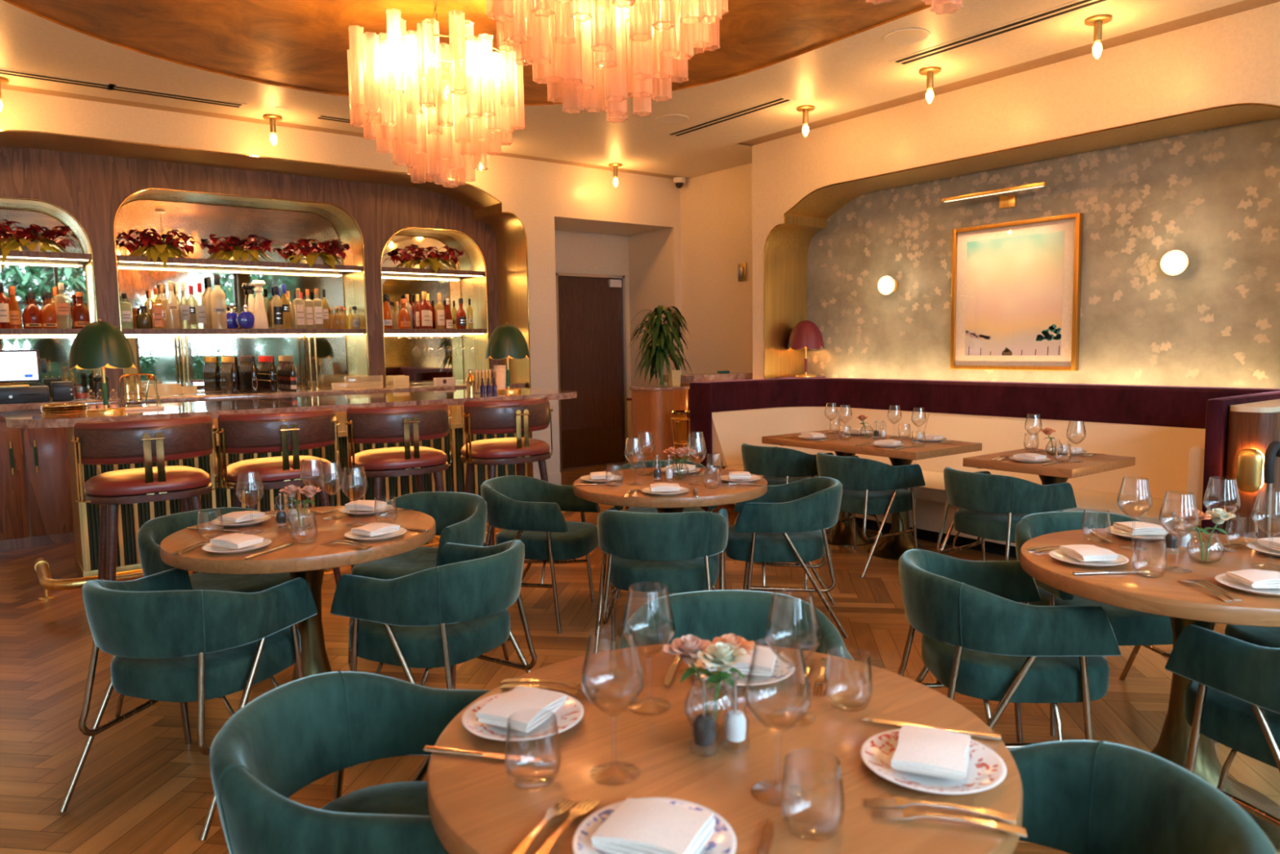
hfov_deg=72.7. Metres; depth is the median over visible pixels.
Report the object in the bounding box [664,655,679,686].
knife
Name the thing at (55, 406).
brass tray
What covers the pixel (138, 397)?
tool
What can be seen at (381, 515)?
fork
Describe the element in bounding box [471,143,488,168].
light
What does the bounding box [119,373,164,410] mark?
stand
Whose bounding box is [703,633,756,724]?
rose
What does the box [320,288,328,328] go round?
bottle
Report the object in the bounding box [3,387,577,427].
countertop
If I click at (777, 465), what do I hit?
velvet armchair
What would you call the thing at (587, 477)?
dinner plate
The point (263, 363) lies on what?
soda bottle
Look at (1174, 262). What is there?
sconce
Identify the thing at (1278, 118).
wall
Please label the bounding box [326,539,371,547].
fork
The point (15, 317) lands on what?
bottle
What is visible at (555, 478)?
baseboard
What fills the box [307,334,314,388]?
post
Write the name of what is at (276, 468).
seat cushion
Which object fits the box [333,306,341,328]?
bottle
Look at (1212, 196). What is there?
wall niche
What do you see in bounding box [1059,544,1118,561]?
folded napkin
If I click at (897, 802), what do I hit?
fork
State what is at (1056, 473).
square table
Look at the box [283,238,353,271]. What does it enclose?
leaf plant
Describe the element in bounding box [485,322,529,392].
table lamp
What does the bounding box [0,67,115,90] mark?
ceiling vent
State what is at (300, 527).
bud vase
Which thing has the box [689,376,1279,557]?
banquette
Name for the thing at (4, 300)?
bottle
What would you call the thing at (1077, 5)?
ceiling vent
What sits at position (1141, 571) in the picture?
knife
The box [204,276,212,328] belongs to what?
bottle
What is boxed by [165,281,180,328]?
bottle
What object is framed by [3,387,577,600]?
bar counter
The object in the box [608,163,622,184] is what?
light
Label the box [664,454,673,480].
salt mill
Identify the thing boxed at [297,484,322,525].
rose
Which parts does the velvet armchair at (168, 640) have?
leg, rail, leg, backrest, rail, seat, leg, leg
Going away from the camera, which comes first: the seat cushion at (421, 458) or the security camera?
the seat cushion at (421, 458)
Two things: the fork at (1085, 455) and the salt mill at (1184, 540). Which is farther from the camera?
the fork at (1085, 455)
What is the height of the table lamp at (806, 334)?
0.548 m
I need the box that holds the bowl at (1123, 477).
[1116,476,1152,519]
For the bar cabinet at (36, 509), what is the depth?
6.39 m
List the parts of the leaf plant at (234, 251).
pot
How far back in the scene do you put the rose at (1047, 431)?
4.95 m
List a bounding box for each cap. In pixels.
[275,106,286,110]
[644,128,653,132]
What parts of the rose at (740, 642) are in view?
stem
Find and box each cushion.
[84,466,210,496]
[222,455,333,482]
[348,446,447,470]
[460,437,550,458]
[711,406,1205,502]
[724,464,1200,532]
[1186,443,1204,527]
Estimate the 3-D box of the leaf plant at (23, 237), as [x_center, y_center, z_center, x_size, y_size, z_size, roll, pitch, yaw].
[-4.708,-1.416,6.733,0.643,0.342,0.257,-6,7,-44]
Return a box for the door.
[555,272,627,471]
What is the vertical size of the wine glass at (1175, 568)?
0.222 m
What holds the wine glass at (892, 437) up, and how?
on the rectangular table at (893, 547)
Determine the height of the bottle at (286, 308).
0.400 m
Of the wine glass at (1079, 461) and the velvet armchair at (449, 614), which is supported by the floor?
the velvet armchair at (449, 614)
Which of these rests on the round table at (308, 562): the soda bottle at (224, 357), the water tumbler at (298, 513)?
the water tumbler at (298, 513)
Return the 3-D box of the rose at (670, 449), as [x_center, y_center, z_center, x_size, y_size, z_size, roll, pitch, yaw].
[0.157,0.173,4.271,0.088,0.152,0.089,-1,5,-6]
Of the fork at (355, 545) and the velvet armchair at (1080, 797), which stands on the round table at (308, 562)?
the fork at (355, 545)
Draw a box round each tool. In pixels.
[122,375,132,402]
[133,374,142,401]
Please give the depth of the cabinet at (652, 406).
7.93 m
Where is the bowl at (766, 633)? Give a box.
[764,587,821,666]
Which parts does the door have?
kick plate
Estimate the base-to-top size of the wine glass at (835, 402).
0.222 m
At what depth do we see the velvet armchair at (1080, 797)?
1.46 m
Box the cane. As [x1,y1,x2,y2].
[1263,440,1279,537]
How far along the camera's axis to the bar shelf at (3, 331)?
6.73 m
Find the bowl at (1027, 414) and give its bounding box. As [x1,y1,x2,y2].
[1024,413,1042,435]
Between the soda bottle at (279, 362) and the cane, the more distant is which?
the soda bottle at (279, 362)
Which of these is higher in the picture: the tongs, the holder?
the holder
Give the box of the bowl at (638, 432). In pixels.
[635,431,654,457]
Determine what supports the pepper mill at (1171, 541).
on the round table at (1185, 604)
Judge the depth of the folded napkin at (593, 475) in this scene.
4.19 m
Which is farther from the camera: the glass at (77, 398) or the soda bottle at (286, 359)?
the soda bottle at (286, 359)
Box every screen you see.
[0,350,46,387]
[1222,399,1279,538]
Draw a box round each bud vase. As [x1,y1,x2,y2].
[287,502,314,528]
[670,462,688,479]
[683,675,738,733]
[1044,439,1063,455]
[1186,529,1224,564]
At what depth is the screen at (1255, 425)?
4.30 m
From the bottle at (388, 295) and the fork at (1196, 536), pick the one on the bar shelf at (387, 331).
the bottle at (388, 295)
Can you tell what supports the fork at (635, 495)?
on the round table at (735, 493)
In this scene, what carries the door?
in the wall at (575, 219)
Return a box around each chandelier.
[346,0,524,187]
[485,0,728,123]
[864,0,963,13]
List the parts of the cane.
handle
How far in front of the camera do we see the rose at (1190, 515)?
2.52 m
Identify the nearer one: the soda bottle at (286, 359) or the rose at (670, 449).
the rose at (670, 449)
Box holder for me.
[717,370,729,373]
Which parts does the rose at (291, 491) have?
stem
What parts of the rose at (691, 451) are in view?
stem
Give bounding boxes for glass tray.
[331,381,382,388]
[344,375,383,387]
[392,375,408,386]
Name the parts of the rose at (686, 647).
stem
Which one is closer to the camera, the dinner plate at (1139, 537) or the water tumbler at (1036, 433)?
the dinner plate at (1139, 537)
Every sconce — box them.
[877,275,898,294]
[1160,249,1189,275]
[1235,448,1264,492]
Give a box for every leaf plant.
[0,219,80,263]
[115,228,198,267]
[208,234,278,262]
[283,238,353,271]
[396,244,466,273]
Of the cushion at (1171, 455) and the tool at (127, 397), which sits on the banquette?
the cushion at (1171, 455)
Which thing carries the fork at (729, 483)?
on the round table at (735, 493)
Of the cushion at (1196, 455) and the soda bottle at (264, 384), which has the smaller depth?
the cushion at (1196, 455)
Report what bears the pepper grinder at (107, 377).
on the countertop
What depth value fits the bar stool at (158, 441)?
4.41 m
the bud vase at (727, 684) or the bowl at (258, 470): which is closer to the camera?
the bud vase at (727, 684)
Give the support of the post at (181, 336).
on the countertop
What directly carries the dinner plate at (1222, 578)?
on the round table at (1185, 604)
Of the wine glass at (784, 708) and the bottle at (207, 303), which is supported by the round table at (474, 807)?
the wine glass at (784, 708)
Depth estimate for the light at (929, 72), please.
5.85 m
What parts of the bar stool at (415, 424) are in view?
leg, leg, seat frame, leg, leg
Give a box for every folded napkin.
[209,533,263,548]
[217,511,265,522]
[344,499,386,511]
[351,522,399,536]
[475,685,567,732]
[590,471,612,479]
[591,797,715,853]
[649,482,680,491]
[664,463,695,471]
[704,645,777,675]
[728,471,751,479]
[800,431,824,437]
[846,427,870,433]
[874,439,901,444]
[891,724,970,781]
[916,434,943,439]
[1013,453,1046,460]
[1050,445,1081,452]
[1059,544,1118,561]
[1112,521,1170,534]
[1225,568,1279,587]
[1257,537,1279,551]
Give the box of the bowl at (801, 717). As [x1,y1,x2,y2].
[744,637,812,733]
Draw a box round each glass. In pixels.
[74,386,88,399]
[235,470,264,533]
[299,457,325,515]
[318,461,344,519]
[341,466,368,527]
[581,625,644,782]
[622,581,675,710]
[623,436,644,484]
[635,431,654,475]
[686,431,705,476]
[686,436,706,484]
[744,637,812,802]
[764,587,821,723]
[824,402,837,433]
[838,404,852,436]
[887,404,902,438]
[911,407,926,441]
[1024,413,1042,452]
[1066,420,1086,462]
[1116,476,1152,551]
[1158,491,1199,573]
[1203,476,1240,551]
[1251,488,1279,570]
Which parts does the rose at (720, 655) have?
stem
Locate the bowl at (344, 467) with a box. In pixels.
[341,466,368,501]
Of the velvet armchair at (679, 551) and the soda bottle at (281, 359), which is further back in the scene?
the soda bottle at (281, 359)
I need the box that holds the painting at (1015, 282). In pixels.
[964,230,1064,355]
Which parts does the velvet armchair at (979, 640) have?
rail, leg, rail, backrest, leg, seat, leg, leg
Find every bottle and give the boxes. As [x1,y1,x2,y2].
[0,282,11,328]
[8,285,22,326]
[23,292,42,328]
[41,292,58,328]
[50,287,62,328]
[53,282,71,328]
[71,292,89,328]
[120,293,133,328]
[135,305,152,328]
[146,289,155,328]
[149,288,164,328]
[156,284,167,328]
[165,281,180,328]
[174,282,183,324]
[179,281,191,325]
[187,285,196,328]
[195,282,207,328]
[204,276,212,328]
[209,274,227,328]
[220,356,223,391]
[221,356,224,392]
[222,356,226,392]
[224,356,227,392]
[226,305,239,328]
[226,356,229,393]
[227,356,231,393]
[229,356,238,393]
[235,305,254,328]
[240,355,243,391]
[240,355,244,391]
[242,355,245,391]
[244,282,255,328]
[244,355,247,391]
[245,355,249,392]
[247,355,251,392]
[249,355,258,392]
[251,280,269,328]
[257,355,260,391]
[258,355,262,391]
[261,355,264,391]
[262,355,266,391]
[264,355,267,391]
[266,355,269,391]
[267,355,276,391]
[271,285,283,328]
[275,288,284,328]
[276,355,280,390]
[279,355,282,390]
[280,284,290,328]
[280,355,284,390]
[282,355,286,390]
[284,291,293,328]
[284,355,288,391]
[286,355,289,391]
[288,355,297,391]
[292,288,306,328]
[297,292,306,328]
[302,288,314,328]
[311,288,324,328]
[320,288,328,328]
[327,307,336,328]
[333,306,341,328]
[350,306,359,328]
[382,293,391,325]
[384,294,393,328]
[393,301,401,328]
[397,298,410,328]
[402,293,413,328]
[413,293,419,328]
[418,291,431,328]
[426,293,432,328]
[435,293,444,328]
[444,297,453,328]
[456,297,466,328]
[466,298,473,328]
[480,377,485,393]
[485,377,491,393]
[491,377,497,392]
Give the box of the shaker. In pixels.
[466,370,475,394]
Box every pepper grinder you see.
[93,373,102,399]
[101,374,110,398]
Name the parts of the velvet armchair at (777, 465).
backrest, seat, leg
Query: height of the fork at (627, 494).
0.012 m
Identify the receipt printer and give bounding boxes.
[50,381,74,400]
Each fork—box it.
[171,540,209,554]
[177,542,209,554]
[320,542,368,550]
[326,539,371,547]
[374,508,408,518]
[381,508,417,518]
[499,684,599,702]
[500,678,599,693]
[511,798,576,853]
[535,798,599,853]
[624,489,634,497]
[632,488,639,497]
[705,469,715,475]
[718,482,760,484]
[720,483,763,486]
[796,657,814,697]
[813,657,830,697]
[864,796,1016,823]
[871,808,1026,836]
[990,456,1007,460]
[1026,545,1059,550]
[1032,547,1059,552]
[1079,453,1095,457]
[1084,453,1105,457]
[1170,529,1199,542]
[1173,528,1207,542]
[1176,579,1231,601]
[1186,578,1241,600]
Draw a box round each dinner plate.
[201,537,271,554]
[210,514,271,527]
[338,503,393,515]
[343,526,406,541]
[461,690,583,741]
[572,796,736,853]
[579,474,622,483]
[641,486,688,495]
[659,467,700,474]
[688,652,795,685]
[717,474,761,482]
[796,435,827,439]
[843,431,873,435]
[860,728,1006,794]
[870,442,904,447]
[913,436,946,441]
[1008,456,1051,462]
[1046,448,1086,455]
[1048,548,1128,567]
[1104,525,1177,541]
[1214,573,1279,596]
[1246,541,1279,557]
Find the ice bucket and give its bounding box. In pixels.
[670,409,690,461]
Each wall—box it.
[0,88,682,475]
[0,146,501,397]
[25,118,1279,397]
[680,1,1279,379]
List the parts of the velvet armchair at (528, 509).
leg, rail, leg, backrest, seat, leg, rail, leg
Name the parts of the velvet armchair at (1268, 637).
seat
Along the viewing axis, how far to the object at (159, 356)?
7.80 m
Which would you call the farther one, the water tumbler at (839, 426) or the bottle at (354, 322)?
the bottle at (354, 322)
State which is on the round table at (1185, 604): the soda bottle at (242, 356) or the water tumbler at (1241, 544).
the water tumbler at (1241, 544)
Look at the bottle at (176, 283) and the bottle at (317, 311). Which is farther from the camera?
the bottle at (317, 311)
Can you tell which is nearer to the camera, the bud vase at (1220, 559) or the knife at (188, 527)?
the bud vase at (1220, 559)
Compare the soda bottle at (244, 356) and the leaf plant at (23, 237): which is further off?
the soda bottle at (244, 356)
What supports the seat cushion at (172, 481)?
on the bar stool at (158, 441)
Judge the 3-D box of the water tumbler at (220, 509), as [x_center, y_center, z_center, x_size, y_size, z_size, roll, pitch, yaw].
[-1.519,0.342,3.074,0.086,0.098,0.086,-5,7,-37]
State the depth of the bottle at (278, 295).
7.98 m
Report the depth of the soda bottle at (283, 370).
7.79 m
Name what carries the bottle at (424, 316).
on the bar shelf at (387, 331)
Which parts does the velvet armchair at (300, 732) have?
rail, seat, leg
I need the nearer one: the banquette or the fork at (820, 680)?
the fork at (820, 680)
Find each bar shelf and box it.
[0,249,91,262]
[0,328,81,335]
[116,254,363,272]
[122,328,365,335]
[381,266,484,277]
[384,328,486,334]
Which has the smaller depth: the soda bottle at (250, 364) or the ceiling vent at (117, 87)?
the ceiling vent at (117, 87)
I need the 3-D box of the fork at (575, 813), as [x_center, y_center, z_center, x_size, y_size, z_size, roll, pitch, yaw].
[-0.104,0.540,1.159,0.025,0.012,0.198,1,6,22]
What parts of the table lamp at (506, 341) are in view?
stem, lamp shade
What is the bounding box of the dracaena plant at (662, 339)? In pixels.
[629,305,692,386]
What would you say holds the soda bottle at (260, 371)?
on the countertop
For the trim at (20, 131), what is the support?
attached to the wall at (575, 219)
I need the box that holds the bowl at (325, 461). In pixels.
[318,461,344,494]
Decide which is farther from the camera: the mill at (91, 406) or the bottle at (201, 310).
the bottle at (201, 310)
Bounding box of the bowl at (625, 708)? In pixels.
[581,625,644,716]
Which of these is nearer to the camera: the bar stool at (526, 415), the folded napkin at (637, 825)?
the folded napkin at (637, 825)
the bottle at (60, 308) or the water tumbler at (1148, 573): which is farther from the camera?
the bottle at (60, 308)
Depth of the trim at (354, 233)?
8.27 m
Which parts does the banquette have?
panel, panel, seat, panel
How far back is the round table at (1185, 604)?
2.51 m
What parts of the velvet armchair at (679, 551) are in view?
leg, rail, leg, backrest, seat, rail, leg, leg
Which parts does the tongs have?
arm, arm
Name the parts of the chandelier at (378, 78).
bulb, bulb, bulb, bulb, chain, frame, bulb, bulb, bulb, bulb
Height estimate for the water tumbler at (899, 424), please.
0.098 m
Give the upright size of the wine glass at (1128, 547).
0.222 m
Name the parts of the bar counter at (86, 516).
rail post, panel, baseboard, foot rail, fluted panel, rail post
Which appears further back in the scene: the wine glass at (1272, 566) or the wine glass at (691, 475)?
the wine glass at (691, 475)
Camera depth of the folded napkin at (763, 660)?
1.68 m
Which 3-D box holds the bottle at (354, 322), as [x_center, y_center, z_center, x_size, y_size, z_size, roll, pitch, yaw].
[-2.719,-1.043,8.294,0.088,0.216,0.090,-5,7,-37]
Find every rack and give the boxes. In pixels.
[405,333,471,337]
[471,368,491,393]
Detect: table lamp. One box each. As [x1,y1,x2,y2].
[68,319,137,413]
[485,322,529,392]
[787,318,824,377]
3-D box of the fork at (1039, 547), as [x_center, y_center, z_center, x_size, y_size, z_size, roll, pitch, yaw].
[1.306,0.376,2.717,0.198,0.012,0.025,-1,5,-3]
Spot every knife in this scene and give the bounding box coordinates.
[186,526,237,531]
[244,542,294,559]
[319,508,339,514]
[404,527,428,532]
[423,745,556,764]
[573,483,621,485]
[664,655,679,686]
[693,488,697,497]
[756,817,773,853]
[816,438,837,441]
[859,718,1002,740]
[894,445,915,449]
[1041,461,1064,465]
[1071,569,1150,574]
[1083,526,1112,542]
[1220,541,1253,545]
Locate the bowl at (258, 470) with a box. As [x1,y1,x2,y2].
[235,470,264,506]
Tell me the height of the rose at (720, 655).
0.152 m
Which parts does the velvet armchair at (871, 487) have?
rail, leg, backrest, seat, leg, rail, leg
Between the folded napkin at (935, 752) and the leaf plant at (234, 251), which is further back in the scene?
the leaf plant at (234, 251)
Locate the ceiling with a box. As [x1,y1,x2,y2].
[0,0,1244,177]
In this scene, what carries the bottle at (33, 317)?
on the bar shelf at (3, 331)
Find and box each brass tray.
[40,403,88,408]
[40,405,88,410]
[40,407,88,413]
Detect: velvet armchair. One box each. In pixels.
[57,568,317,840]
[137,506,297,715]
[209,670,490,853]
[330,539,537,688]
[347,491,510,662]
[480,475,599,633]
[593,506,728,653]
[613,460,716,598]
[620,590,854,660]
[724,476,848,638]
[733,443,833,542]
[816,452,925,577]
[897,548,1120,749]
[935,466,1076,560]
[1008,740,1277,853]
[1014,511,1173,736]
[1164,624,1279,827]
[1213,623,1279,742]
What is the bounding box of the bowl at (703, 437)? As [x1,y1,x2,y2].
[686,436,706,464]
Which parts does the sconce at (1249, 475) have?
light plate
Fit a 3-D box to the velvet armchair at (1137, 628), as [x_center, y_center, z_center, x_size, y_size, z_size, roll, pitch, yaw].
[1.728,0.724,3.273,0.575,0.717,0.591,-1,5,-2]
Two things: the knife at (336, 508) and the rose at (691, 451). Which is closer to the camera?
the knife at (336, 508)
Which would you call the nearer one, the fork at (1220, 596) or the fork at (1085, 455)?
the fork at (1220, 596)
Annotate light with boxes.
[0,76,8,109]
[262,114,282,144]
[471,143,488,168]
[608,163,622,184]
[796,105,814,137]
[919,66,941,100]
[941,182,1046,208]
[1084,14,1111,55]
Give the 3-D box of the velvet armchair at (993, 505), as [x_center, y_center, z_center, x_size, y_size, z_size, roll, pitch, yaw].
[1.986,0.580,4.792,0.591,0.717,0.575,-4,6,-28]
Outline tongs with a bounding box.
[145,374,160,407]
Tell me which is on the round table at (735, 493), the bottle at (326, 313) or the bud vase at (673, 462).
the bud vase at (673, 462)
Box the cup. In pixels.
[466,380,475,394]
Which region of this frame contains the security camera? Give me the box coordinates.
[673,177,685,188]
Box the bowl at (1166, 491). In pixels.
[1158,491,1199,537]
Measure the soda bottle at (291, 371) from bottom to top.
0.313 m
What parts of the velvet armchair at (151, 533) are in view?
backrest, seat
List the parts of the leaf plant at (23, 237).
pot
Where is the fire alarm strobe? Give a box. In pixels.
[737,262,746,281]
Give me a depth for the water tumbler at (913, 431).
5.44 m
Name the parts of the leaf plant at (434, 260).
pot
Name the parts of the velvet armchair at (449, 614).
leg, leg, backrest, seat, rail, leg, rail, leg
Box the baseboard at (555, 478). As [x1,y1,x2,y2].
[533,472,561,484]
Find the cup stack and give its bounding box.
[493,364,506,389]
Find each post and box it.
[180,335,187,393]
[184,335,191,392]
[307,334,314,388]
[313,334,319,388]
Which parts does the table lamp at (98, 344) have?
lamp shade, stem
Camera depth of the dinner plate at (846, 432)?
6.19 m
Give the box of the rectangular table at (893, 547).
[761,430,982,559]
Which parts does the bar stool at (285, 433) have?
leg, leg, seat frame, leg, leg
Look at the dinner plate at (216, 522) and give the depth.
3.29 m
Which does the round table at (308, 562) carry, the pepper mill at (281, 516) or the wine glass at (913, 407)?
the pepper mill at (281, 516)
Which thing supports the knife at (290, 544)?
on the round table at (308, 562)
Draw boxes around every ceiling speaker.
[655,114,688,123]
[883,28,930,44]
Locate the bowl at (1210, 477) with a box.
[1203,476,1240,513]
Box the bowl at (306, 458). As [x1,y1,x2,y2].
[299,457,325,488]
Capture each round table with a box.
[160,506,435,681]
[426,643,1022,853]
[573,466,767,638]
[1020,528,1279,852]
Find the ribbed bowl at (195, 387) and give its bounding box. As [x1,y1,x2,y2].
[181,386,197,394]
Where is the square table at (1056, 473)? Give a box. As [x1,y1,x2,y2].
[962,448,1135,511]
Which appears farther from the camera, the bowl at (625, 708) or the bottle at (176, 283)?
the bottle at (176, 283)
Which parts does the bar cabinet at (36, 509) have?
drawer, handle, door, drawer, cash drawer, handle, door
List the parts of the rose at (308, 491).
stem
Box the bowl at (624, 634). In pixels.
[622,581,675,657]
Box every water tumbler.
[196,509,223,538]
[290,512,317,544]
[373,495,397,523]
[504,709,561,789]
[605,463,623,485]
[629,453,645,473]
[702,465,721,488]
[706,453,723,473]
[780,747,844,840]
[823,648,872,711]
[838,426,851,440]
[897,423,911,438]
[911,431,925,447]
[1023,432,1039,449]
[1053,444,1071,462]
[1081,508,1111,542]
[1131,537,1167,577]
[1225,513,1257,547]
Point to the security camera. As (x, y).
(678, 181)
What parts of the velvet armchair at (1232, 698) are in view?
leg, backrest, seat, rail, leg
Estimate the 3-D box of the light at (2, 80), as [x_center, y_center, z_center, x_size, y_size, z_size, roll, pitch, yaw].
[-4.257,-2.195,5.761,0.140,0.221,0.140,-5,7,-37]
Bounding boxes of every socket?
[269,118,276,133]
[477,146,483,159]
[613,165,617,177]
[802,109,808,124]
[926,71,933,89]
[1093,20,1102,42]
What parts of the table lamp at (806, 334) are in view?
stem, lamp shade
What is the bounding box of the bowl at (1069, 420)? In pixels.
[1066,420,1086,444]
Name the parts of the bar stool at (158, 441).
leg, leg, seat frame, leg, leg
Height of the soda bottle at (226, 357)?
0.313 m
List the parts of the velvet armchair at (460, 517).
leg, seat, backrest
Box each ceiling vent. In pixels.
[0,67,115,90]
[106,84,246,108]
[312,113,515,146]
[664,96,795,137]
[888,0,1111,66]
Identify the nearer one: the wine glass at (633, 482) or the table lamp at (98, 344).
the wine glass at (633, 482)
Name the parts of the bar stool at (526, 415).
leg, leg, seat frame, leg, leg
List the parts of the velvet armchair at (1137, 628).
leg, backrest, seat, leg, rail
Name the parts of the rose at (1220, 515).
stem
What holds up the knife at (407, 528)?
on the round table at (308, 562)
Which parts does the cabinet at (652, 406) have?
glow panel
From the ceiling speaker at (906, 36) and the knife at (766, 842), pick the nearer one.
the knife at (766, 842)
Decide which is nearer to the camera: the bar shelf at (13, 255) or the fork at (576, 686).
the fork at (576, 686)
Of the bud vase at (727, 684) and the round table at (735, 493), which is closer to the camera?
the bud vase at (727, 684)
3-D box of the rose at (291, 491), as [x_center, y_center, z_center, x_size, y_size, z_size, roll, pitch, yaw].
[-1.290,0.291,3.230,0.082,0.152,0.090,-4,6,-33]
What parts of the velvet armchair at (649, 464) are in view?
leg, seat, backrest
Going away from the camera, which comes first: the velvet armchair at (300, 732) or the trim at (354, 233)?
the velvet armchair at (300, 732)
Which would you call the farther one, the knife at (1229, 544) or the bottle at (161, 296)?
the bottle at (161, 296)
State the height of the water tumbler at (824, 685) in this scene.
0.098 m
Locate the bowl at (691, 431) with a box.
[686,431,705,456]
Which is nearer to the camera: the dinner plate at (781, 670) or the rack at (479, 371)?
the dinner plate at (781, 670)
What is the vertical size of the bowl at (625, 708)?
0.129 m
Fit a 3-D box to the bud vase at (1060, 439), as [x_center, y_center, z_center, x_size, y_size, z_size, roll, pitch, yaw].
[2.358,0.116,4.949,0.094,0.090,0.094,-5,7,-37]
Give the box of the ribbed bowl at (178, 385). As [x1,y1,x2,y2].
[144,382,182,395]
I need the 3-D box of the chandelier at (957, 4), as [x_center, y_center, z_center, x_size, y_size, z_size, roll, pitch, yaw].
[0.729,-1.547,2.116,0.875,0.986,0.867,3,7,37]
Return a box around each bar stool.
[71,414,220,581]
[217,408,341,586]
[345,402,452,546]
[460,396,552,546]
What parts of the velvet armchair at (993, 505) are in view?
leg, rail, leg, seat, rail, backrest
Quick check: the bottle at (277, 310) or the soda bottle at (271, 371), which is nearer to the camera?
the soda bottle at (271, 371)
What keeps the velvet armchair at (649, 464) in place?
on the floor
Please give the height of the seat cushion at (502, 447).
0.098 m
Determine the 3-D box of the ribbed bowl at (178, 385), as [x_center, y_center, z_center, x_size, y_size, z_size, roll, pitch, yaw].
[-3.894,-0.305,7.108,0.263,0.094,0.262,-5,7,-37]
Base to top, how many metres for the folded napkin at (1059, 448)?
0.026 m
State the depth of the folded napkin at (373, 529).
3.01 m
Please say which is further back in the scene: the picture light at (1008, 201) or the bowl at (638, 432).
the picture light at (1008, 201)
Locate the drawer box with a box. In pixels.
[433,377,455,386]
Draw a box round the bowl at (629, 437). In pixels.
[623,436,644,464]
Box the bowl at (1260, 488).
[1251,488,1279,535]
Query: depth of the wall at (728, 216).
6.57 m
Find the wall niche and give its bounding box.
[806,118,1279,388]
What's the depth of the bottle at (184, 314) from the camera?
7.39 m
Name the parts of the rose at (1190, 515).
stem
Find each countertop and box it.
[0,381,524,412]
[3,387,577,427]
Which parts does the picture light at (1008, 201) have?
arm, wall plate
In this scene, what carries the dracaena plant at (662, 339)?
on the cabinet at (652, 406)
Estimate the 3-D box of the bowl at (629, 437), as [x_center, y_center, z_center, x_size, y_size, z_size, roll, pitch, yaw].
[-0.028,0.115,4.126,0.096,0.129,0.096,-5,7,-37]
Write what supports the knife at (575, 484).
on the round table at (735, 493)
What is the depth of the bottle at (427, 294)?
8.85 m
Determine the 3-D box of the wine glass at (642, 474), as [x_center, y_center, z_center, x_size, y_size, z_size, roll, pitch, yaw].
[0.029,0.134,4.411,0.096,0.222,0.096,-5,7,-37]
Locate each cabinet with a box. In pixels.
[0,381,524,551]
[630,372,752,462]
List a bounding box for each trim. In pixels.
[0,0,1279,178]
[0,129,533,477]
[0,131,532,477]
[0,195,102,382]
[0,198,99,375]
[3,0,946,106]
[113,187,369,386]
[128,189,368,386]
[380,226,488,386]
[402,228,488,382]
[763,102,1279,378]
[764,105,1279,378]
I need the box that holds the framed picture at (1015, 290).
[950,212,1083,370]
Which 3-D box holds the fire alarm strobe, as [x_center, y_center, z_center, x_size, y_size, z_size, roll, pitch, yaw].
[1.046,-1.595,8.959,0.044,0.180,0.120,-5,7,-37]
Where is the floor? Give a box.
[0,462,1279,853]
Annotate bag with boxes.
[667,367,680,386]
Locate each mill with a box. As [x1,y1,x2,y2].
[87,389,97,409]
[96,389,104,408]
[109,388,119,408]
[274,493,288,527]
[285,495,298,524]
[652,454,662,481]
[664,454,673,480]
[689,674,718,751]
[721,671,749,747]
[872,420,879,436]
[879,420,886,438]
[1162,511,1180,553]
[1174,510,1192,551]
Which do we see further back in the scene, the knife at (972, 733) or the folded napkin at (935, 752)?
the knife at (972, 733)
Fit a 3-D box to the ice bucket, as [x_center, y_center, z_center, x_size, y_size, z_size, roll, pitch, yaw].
[0.412,0.273,7.713,0.272,0.829,0.314,3,6,36]
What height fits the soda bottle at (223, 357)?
0.313 m
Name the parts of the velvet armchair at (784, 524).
leg, leg, seat, rail, backrest, rail, leg, leg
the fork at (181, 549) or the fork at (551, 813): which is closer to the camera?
the fork at (551, 813)
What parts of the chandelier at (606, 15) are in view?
frame, bulb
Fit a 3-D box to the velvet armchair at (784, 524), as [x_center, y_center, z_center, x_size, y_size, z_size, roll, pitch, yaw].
[0.728,0.632,4.429,0.591,0.717,0.575,0,5,6]
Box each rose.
[279,484,303,525]
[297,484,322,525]
[662,446,678,477]
[663,634,712,714]
[670,447,688,477]
[680,446,695,477]
[697,642,746,723]
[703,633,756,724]
[855,414,868,436]
[1039,426,1055,453]
[1176,507,1213,559]
[1203,507,1235,559]
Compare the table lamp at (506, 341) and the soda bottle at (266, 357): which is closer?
the table lamp at (506, 341)
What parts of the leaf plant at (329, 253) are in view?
pot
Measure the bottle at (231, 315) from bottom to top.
0.217 m
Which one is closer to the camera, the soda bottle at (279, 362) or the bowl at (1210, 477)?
the bowl at (1210, 477)

